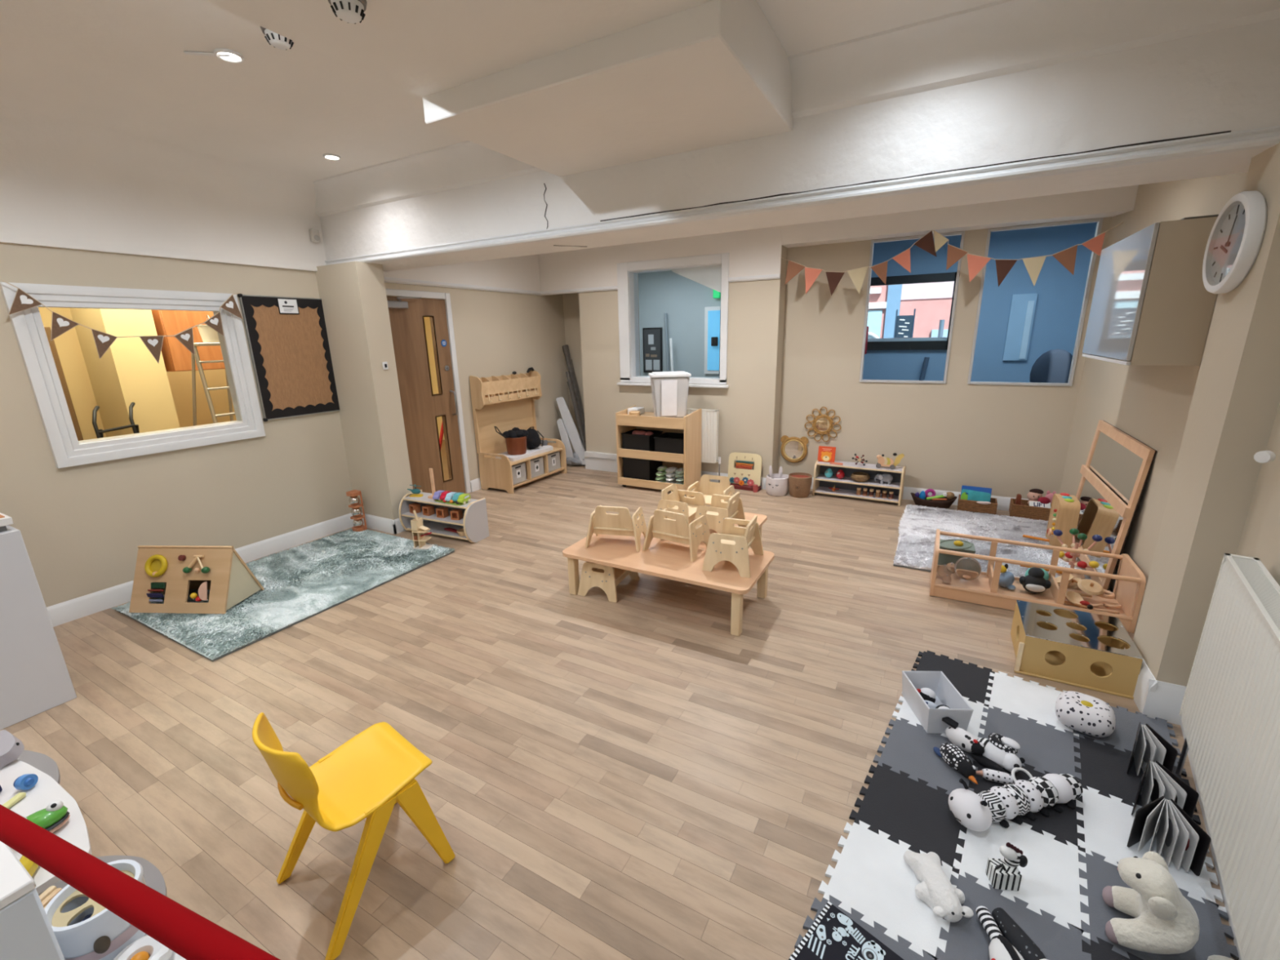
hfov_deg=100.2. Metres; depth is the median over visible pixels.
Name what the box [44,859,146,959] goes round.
shape sorter
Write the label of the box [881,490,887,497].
spice jar
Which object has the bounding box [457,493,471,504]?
toy car
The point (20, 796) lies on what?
bar
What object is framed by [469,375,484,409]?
panel
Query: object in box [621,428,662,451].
crate
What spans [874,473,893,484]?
toy
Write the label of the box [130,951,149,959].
ball
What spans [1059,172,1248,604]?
wall
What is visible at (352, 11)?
smoke detector
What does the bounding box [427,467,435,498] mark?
post
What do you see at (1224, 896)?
baseboard
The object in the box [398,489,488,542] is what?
shelf
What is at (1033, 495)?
doll
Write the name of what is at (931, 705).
plush
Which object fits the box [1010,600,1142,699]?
box
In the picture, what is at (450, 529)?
stick
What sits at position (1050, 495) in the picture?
puppet
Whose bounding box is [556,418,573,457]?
sheet
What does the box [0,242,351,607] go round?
wall
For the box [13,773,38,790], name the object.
toy
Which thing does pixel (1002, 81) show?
beam
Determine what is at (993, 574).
shelf
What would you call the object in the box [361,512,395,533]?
baseboard
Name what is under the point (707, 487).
chair
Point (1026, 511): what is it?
wicker basket
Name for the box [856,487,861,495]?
spice jar
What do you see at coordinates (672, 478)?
pack
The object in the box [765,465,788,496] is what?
basket
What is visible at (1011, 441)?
wall
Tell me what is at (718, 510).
chair
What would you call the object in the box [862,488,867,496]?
spice jar
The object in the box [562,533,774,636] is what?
table
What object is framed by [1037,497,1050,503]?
puppet
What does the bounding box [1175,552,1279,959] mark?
radiator
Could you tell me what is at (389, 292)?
door frame
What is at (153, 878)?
table
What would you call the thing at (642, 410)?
tissue box
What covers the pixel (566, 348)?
roll
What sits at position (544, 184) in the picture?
crack
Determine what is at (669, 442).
crate
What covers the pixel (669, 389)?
bin
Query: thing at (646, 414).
tray
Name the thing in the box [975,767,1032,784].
rattle
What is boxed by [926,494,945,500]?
bar
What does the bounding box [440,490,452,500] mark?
toy car
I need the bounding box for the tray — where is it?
[626,412,687,416]
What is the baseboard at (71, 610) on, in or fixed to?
attached to the wall at (82, 527)
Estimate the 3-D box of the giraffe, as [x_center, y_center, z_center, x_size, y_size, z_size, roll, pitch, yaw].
[2.441,-0.180,5.061,0.100,0.149,0.028,7,17,28]
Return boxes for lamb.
[903,850,973,922]
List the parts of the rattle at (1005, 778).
handle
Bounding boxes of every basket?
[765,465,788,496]
[788,472,812,497]
[911,493,957,508]
[957,493,997,514]
[1008,497,1051,520]
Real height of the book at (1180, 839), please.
0.147 m
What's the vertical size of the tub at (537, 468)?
0.200 m
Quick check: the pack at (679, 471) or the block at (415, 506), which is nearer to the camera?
the block at (415, 506)
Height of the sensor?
0.100 m
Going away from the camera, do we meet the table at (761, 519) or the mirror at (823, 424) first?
the table at (761, 519)
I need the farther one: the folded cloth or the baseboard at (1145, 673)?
the folded cloth
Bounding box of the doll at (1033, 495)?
[1026,488,1043,505]
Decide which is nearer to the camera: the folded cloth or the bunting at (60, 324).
the bunting at (60, 324)
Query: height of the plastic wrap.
0.184 m
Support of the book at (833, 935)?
on the foam mat at (1072, 855)
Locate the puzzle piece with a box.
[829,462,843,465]
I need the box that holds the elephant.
[0,729,24,769]
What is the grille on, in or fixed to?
attached to the radiator at (1229, 711)
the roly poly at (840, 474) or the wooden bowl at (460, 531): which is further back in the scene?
the roly poly at (840, 474)
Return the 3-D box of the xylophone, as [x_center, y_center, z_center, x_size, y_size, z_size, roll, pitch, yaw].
[-1.291,0.941,1.179,0.116,0.014,0.085,0,15,4]
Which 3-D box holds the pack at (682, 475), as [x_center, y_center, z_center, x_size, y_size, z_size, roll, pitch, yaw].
[0.436,-0.055,5.621,0.106,0.045,0.182,8,18,31]
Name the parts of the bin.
lid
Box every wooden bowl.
[457,528,465,536]
[628,410,639,415]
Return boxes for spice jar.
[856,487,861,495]
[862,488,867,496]
[868,488,873,496]
[875,489,880,497]
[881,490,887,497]
[888,491,893,498]
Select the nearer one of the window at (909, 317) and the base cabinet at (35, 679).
the base cabinet at (35, 679)
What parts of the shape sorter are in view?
lid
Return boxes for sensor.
[308,227,320,243]
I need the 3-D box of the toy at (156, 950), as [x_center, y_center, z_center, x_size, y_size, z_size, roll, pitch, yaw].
[-0.993,0.958,1.061,0.106,0.036,0.106,7,17,28]
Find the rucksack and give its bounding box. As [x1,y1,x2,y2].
[526,426,543,448]
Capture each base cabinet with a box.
[0,512,76,729]
[0,840,65,959]
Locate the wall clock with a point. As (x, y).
(1236, 237)
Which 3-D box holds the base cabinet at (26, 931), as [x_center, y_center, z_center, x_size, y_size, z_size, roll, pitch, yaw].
[-1.365,1.048,0.644,0.751,0.900,0.901,7,17,28]
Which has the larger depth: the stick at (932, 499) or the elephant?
the stick at (932, 499)
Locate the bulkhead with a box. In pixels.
[422,0,793,176]
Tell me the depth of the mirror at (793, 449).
5.64 m
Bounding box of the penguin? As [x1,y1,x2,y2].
[933,742,977,784]
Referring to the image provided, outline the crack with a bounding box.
[543,183,547,228]
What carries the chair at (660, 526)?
on the table at (664, 558)
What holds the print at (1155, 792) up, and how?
attached to the book at (1159, 782)
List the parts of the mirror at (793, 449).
glass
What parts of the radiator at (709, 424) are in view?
convector panel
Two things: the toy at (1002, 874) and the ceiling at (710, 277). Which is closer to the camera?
the toy at (1002, 874)
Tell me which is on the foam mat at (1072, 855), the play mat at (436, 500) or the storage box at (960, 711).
the storage box at (960, 711)
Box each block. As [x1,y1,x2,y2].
[408,502,421,513]
[422,504,435,515]
[435,506,448,518]
[449,509,462,519]
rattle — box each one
[852,453,867,466]
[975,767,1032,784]
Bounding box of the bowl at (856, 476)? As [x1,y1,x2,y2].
[850,471,870,481]
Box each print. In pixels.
[1142,738,1151,762]
[1150,777,1159,801]
[1153,814,1161,839]
[1164,817,1173,846]
[1185,837,1189,850]
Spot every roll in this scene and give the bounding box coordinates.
[562,344,585,435]
[565,371,586,451]
[570,359,584,414]
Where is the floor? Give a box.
[0,463,1235,959]
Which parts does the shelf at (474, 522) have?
panel, panel, panel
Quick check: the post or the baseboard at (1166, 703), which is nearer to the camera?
the baseboard at (1166, 703)
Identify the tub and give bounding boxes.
[511,462,526,484]
[529,456,544,478]
[547,451,560,471]
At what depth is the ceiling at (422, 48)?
1.82 m
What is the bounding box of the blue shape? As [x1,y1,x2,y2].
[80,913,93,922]
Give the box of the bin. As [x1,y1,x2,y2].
[648,371,691,417]
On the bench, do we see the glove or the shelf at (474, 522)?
the glove
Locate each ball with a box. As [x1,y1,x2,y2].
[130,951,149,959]
[916,687,936,702]
[935,704,950,708]
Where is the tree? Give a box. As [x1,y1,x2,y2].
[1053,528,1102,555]
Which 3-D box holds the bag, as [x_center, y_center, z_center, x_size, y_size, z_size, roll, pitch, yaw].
[-1.419,-0.450,5.920,0.236,0.342,0.373,7,17,28]
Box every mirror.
[780,435,808,462]
[804,406,840,441]
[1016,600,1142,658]
[1075,419,1156,559]
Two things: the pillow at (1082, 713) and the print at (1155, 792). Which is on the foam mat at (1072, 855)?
the pillow at (1082, 713)
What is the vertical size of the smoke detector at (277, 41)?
0.064 m
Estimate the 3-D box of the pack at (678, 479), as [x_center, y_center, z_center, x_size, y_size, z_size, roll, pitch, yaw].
[0.429,-0.008,5.620,0.106,0.050,0.181,5,16,23]
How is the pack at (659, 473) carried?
on the pack at (658, 477)
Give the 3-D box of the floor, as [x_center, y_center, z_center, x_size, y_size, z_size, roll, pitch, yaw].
[-0.470,0.933,2.959,6.200,0.120,8.300,7,17,28]
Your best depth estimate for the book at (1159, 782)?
1.76 m
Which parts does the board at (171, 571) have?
panel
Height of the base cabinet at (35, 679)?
0.909 m
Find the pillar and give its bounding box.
[315,261,413,519]
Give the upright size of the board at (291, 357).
0.924 m
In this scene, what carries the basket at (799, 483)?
on the floor
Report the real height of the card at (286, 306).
0.116 m
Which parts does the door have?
closer arm, vision panel, vision panel, pull handle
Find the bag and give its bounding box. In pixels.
[493,426,528,455]
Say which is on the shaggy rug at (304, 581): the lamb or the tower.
the tower
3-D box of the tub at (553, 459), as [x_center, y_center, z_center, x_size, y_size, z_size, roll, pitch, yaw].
[-1.147,-0.231,6.432,0.285,0.200,0.250,7,17,28]
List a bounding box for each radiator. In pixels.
[686,408,720,482]
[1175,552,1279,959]
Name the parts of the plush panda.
ring handle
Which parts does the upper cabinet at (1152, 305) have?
handle rail, door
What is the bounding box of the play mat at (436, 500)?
[435,499,467,506]
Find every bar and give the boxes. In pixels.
[2,792,26,808]
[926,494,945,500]
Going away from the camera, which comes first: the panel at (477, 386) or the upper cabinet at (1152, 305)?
the upper cabinet at (1152, 305)
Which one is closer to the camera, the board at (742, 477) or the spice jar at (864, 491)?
the spice jar at (864, 491)
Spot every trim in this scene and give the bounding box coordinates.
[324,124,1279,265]
[383,276,541,295]
[541,273,780,295]
[584,450,617,472]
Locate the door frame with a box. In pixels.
[385,288,471,493]
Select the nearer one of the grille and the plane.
the grille
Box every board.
[128,545,264,613]
[237,293,340,422]
[728,452,761,492]
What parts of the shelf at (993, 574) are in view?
panel, post, post, rail, post, post, panel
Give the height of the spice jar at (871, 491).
0.068 m
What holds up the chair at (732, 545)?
on the table at (664, 558)
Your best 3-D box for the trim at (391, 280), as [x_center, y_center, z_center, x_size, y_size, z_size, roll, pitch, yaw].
[-1.769,-1.968,5.442,0.030,0.048,2.420,7,17,28]
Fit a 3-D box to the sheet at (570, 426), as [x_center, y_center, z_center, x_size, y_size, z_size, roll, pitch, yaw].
[-0.862,-0.624,6.833,0.478,0.853,0.038,9,18,33]
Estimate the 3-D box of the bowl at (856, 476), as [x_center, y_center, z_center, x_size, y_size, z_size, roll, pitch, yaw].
[2.163,-0.027,5.252,0.177,0.070,0.177,-7,16,-22]
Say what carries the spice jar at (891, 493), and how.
on the shelf at (847, 486)
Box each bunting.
[2,280,243,364]
[781,222,1124,296]
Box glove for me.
[526,367,534,373]
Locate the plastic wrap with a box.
[566,451,585,466]
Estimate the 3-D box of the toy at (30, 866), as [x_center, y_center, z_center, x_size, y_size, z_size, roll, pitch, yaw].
[-1.446,0.914,1.259,0.035,0.040,0.130,-9,17,-26]
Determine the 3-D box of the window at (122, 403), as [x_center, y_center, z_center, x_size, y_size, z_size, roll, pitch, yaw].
[-3.199,-0.705,3.501,0.156,1.025,1.128,7,17,28]
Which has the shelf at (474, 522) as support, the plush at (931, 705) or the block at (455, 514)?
the block at (455, 514)
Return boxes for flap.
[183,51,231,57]
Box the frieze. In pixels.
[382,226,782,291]
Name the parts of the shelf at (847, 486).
panel, panel, panel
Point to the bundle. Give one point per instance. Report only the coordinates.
(635, 432)
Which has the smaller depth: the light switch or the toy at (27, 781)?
the toy at (27, 781)
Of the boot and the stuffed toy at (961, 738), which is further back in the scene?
the boot
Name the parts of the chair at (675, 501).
backrest, panel, seat, panel, rail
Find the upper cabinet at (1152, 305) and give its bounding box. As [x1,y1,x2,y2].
[1082,216,1217,365]
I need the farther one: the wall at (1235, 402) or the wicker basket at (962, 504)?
the wicker basket at (962, 504)
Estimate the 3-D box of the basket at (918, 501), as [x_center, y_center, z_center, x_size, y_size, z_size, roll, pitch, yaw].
[2.743,0.192,5.008,0.387,0.114,0.178,5,16,23]
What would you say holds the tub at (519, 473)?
on the bench
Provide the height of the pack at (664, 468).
0.045 m
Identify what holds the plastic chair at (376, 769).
on the floor
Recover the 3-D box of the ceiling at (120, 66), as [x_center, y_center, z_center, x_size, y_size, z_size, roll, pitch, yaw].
[-0.467,-1.835,2.119,6.200,0.120,8.200,7,17,28]
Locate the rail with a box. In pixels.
[0,804,279,959]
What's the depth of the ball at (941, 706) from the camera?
2.22 m
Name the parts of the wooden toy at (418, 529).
plate, panel, panel, floor plate, floor plate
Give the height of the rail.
1.178 m
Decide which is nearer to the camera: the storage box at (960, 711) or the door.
the storage box at (960, 711)
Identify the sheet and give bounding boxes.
[555,396,585,465]
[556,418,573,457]
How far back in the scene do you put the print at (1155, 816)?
1.68 m
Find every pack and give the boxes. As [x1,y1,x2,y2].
[655,470,666,475]
[655,475,666,480]
[657,465,667,471]
[665,466,677,472]
[665,471,675,477]
[665,475,675,481]
[665,480,676,483]
[675,467,684,474]
[675,472,684,477]
[675,476,684,481]
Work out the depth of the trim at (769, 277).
5.98 m
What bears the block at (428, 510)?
on the shelf at (474, 522)
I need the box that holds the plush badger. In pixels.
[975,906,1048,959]
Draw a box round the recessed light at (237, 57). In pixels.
[213,48,244,62]
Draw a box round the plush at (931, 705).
[924,699,937,708]
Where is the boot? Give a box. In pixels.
[1014,493,1025,505]
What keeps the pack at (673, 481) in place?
on the storage unit
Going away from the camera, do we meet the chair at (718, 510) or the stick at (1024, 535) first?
the chair at (718, 510)
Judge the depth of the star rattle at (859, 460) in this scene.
5.21 m
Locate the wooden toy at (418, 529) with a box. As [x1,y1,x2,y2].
[410,510,433,549]
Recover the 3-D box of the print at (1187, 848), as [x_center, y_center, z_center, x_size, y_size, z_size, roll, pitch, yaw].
[1.651,1.086,1.635,0.001,0.081,0.079,3,16,15]
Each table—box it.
[0,750,92,893]
[38,855,186,959]
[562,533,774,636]
[689,511,767,538]
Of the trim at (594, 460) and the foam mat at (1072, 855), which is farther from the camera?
the trim at (594, 460)
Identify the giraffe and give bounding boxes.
[893,453,904,467]
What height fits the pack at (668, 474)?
0.044 m
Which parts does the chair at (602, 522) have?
panel, seat, backrest, panel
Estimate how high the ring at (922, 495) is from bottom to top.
0.116 m
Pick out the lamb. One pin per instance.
(935, 888)
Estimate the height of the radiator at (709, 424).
0.834 m
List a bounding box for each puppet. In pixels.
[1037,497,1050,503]
[1044,490,1056,504]
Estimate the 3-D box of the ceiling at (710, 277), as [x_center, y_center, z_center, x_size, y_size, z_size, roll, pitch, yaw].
[0.256,-2.848,7.287,3.400,1.100,2.900,7,17,28]
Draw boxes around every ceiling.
[0,0,1000,179]
[202,0,712,97]
[671,265,721,292]
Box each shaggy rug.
[111,528,455,661]
[893,504,1066,572]
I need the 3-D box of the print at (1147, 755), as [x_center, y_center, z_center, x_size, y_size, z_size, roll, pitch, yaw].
[1.856,0.994,1.962,0.001,0.081,0.079,6,17,26]
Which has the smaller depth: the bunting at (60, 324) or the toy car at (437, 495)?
the bunting at (60, 324)
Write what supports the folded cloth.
on the bench
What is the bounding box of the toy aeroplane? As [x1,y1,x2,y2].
[407,484,423,497]
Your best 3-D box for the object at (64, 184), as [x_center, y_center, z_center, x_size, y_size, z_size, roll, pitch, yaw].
[-3.641,-1.395,2.138,0.272,0.625,4.970,7,17,28]
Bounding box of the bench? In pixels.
[469,370,567,493]
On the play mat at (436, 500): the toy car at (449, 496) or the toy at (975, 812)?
the toy car at (449, 496)
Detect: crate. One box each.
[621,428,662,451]
[622,457,662,480]
[653,431,684,453]
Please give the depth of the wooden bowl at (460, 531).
4.37 m
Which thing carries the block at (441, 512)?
on the shelf at (474, 522)
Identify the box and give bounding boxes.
[627,406,644,414]
[902,671,973,733]
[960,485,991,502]
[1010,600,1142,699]
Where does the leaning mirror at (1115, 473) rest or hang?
on the floor
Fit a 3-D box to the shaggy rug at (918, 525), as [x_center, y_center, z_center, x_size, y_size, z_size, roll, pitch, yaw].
[2.633,0.475,4.117,1.202,0.032,1.535,7,17,28]
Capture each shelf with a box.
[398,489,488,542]
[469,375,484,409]
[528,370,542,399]
[812,460,906,506]
[929,528,1146,633]
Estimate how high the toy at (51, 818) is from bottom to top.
0.067 m
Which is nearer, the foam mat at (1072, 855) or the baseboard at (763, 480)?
the foam mat at (1072, 855)
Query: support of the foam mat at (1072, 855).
on the floor
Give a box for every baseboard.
[46,513,354,626]
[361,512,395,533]
[391,518,405,534]
[470,457,566,492]
[701,471,766,489]
[785,474,1029,511]
[1133,658,1157,712]
[1140,678,1186,724]
[1180,720,1241,959]
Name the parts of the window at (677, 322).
sill, pane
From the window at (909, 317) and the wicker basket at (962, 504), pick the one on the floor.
the wicker basket at (962, 504)
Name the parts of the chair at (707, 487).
panel, seat, backrest, panel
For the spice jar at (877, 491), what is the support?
on the shelf at (847, 486)
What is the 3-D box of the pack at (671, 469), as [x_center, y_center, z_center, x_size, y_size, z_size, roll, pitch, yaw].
[0.332,-0.109,5.654,0.106,0.046,0.182,13,21,42]
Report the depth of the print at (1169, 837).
1.63 m
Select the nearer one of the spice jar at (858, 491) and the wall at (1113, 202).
the wall at (1113, 202)
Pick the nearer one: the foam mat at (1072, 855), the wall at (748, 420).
the foam mat at (1072, 855)
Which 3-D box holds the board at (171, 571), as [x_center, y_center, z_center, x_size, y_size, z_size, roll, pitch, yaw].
[-2.827,0.593,3.379,0.620,0.380,0.330,0,15,4]
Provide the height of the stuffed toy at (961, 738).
0.079 m
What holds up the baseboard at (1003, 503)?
attached to the wall at (1011, 441)
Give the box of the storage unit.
[615,405,702,490]
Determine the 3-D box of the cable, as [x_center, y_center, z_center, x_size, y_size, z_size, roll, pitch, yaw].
[0.921,-1.364,2.490,2.625,0.010,0.007,7,17,28]
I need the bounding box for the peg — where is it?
[1253,450,1275,462]
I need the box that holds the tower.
[346,489,367,531]
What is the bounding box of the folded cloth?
[495,444,553,461]
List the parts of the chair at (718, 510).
panel, seat, panel, backrest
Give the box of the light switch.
[382,361,388,369]
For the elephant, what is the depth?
1.61 m
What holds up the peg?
attached to the wall at (1260, 539)
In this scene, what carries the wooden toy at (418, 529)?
on the shaggy rug at (304, 581)
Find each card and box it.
[276,297,299,314]
[1029,501,1050,508]
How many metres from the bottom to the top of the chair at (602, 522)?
0.281 m
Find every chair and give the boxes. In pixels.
[252,712,455,959]
[577,561,639,602]
[585,505,646,551]
[642,508,710,561]
[657,483,706,524]
[685,474,735,506]
[694,491,746,533]
[702,515,764,577]
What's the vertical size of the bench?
1.236 m
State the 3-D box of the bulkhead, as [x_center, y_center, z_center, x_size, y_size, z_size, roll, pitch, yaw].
[-0.113,-1.734,2.408,1.370,0.260,0.980,7,17,28]
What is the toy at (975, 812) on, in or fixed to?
on the foam mat at (1072, 855)
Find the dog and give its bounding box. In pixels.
[875,454,894,469]
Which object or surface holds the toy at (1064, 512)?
on the shaggy rug at (918, 525)
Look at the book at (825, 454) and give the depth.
5.39 m
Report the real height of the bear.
0.228 m
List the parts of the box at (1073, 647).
panel, panel, panel, panel, panel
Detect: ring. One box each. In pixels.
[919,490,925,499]
[924,488,935,497]
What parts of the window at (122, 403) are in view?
pane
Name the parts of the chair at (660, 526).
panel, seat, backrest, panel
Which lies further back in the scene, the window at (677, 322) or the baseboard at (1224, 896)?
the window at (677, 322)
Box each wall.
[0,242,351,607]
[384,282,571,480]
[562,293,584,453]
[578,244,787,477]
[777,217,1111,498]
[782,185,1138,248]
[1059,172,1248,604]
[1133,142,1279,686]
[1235,403,1279,586]
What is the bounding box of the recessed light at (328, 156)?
[322,153,341,159]
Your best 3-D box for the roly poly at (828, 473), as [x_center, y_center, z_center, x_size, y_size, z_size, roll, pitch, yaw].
[1.904,-0.071,5.388,0.084,0.094,0.084,7,17,28]
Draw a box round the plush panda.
[970,733,1025,773]
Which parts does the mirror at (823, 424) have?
glass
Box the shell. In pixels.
[976,501,991,504]
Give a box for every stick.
[444,527,457,533]
[932,498,946,500]
[1022,534,1049,542]
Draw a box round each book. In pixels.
[788,901,903,959]
[817,445,835,462]
[1126,722,1177,777]
[1126,795,1210,875]
[1131,759,1199,817]
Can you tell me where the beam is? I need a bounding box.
[312,0,1279,271]
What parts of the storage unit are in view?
panel, rail, rail, rail, panel, panel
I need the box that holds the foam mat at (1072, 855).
[789,650,1239,959]
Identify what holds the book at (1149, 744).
on the foam mat at (1072, 855)
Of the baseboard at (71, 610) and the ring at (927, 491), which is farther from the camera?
the ring at (927, 491)
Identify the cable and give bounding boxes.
[600,130,1231,221]
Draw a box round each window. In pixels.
[0,282,265,468]
[617,252,728,388]
[859,231,964,383]
[967,217,1103,386]
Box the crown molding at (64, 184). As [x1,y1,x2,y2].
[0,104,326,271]
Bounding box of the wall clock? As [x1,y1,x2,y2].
[1202,191,1267,293]
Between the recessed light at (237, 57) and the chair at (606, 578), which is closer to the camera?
the recessed light at (237, 57)
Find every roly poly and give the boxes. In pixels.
[824,468,833,477]
[835,469,844,479]
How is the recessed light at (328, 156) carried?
in the ceiling at (120, 66)
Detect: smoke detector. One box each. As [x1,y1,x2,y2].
[260,26,293,49]
[328,0,367,23]
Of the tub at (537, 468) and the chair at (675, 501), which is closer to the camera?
the chair at (675, 501)
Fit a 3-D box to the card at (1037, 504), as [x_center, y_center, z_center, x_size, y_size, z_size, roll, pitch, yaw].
[3.385,0.212,4.528,0.150,0.049,0.040,5,16,21]
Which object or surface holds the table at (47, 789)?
on the floor
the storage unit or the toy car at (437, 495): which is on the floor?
the storage unit
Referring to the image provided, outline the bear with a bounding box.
[1102,851,1233,959]
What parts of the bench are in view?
panel, panel, rail, panel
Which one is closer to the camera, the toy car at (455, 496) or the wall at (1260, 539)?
the wall at (1260, 539)
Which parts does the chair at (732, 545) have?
panel, seat, panel, backrest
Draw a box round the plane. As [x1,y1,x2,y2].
[828,485,839,490]
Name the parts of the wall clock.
glass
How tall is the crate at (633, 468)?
0.260 m
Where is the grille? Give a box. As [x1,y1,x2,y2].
[1232,557,1279,631]
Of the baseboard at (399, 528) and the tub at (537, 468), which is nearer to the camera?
the baseboard at (399, 528)
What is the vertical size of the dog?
0.130 m
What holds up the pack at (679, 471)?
on the pack at (682, 475)
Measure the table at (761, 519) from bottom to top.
0.290 m
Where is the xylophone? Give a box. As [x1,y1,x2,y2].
[39,885,62,909]
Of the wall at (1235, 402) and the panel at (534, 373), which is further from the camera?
the panel at (534, 373)
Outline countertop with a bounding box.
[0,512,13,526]
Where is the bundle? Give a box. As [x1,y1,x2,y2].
[631,430,653,435]
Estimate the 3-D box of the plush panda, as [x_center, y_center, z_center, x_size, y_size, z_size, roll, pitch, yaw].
[1.356,1.027,2.021,0.159,0.089,0.161,-12,18,-35]
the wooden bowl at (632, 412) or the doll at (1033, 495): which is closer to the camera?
the doll at (1033, 495)
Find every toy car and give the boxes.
[432,490,444,500]
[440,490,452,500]
[444,492,457,502]
[452,492,463,502]
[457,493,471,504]
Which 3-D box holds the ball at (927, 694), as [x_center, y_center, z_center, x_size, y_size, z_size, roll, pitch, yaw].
[1.241,0.944,2.327,0.080,0.074,0.070,7,17,28]
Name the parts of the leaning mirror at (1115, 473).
glass, cross rail, glass, rail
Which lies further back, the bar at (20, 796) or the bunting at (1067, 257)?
the bunting at (1067, 257)
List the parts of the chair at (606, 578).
panel, seat, rail, panel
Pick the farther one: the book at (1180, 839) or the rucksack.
the rucksack
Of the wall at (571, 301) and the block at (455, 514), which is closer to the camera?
the block at (455, 514)
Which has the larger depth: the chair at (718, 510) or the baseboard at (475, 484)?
the baseboard at (475, 484)
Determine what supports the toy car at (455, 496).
on the play mat at (436, 500)
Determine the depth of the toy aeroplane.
4.57 m
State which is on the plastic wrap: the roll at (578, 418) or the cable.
the roll at (578, 418)
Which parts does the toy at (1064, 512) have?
panel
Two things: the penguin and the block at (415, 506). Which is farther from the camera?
the block at (415, 506)
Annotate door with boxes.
[386,296,466,493]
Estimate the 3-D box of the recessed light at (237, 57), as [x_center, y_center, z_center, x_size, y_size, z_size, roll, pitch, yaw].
[-1.715,-1.770,2.232,0.104,0.014,0.104,7,17,28]
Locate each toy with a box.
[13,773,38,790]
[19,855,39,876]
[22,800,70,832]
[113,935,173,959]
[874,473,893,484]
[942,716,984,755]
[948,773,1083,831]
[985,842,1027,890]
[1045,493,1080,548]
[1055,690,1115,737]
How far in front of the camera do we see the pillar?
4.39 m
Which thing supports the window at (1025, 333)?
in the wall at (1011, 441)
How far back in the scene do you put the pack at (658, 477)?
5.67 m
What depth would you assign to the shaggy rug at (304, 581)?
3.58 m

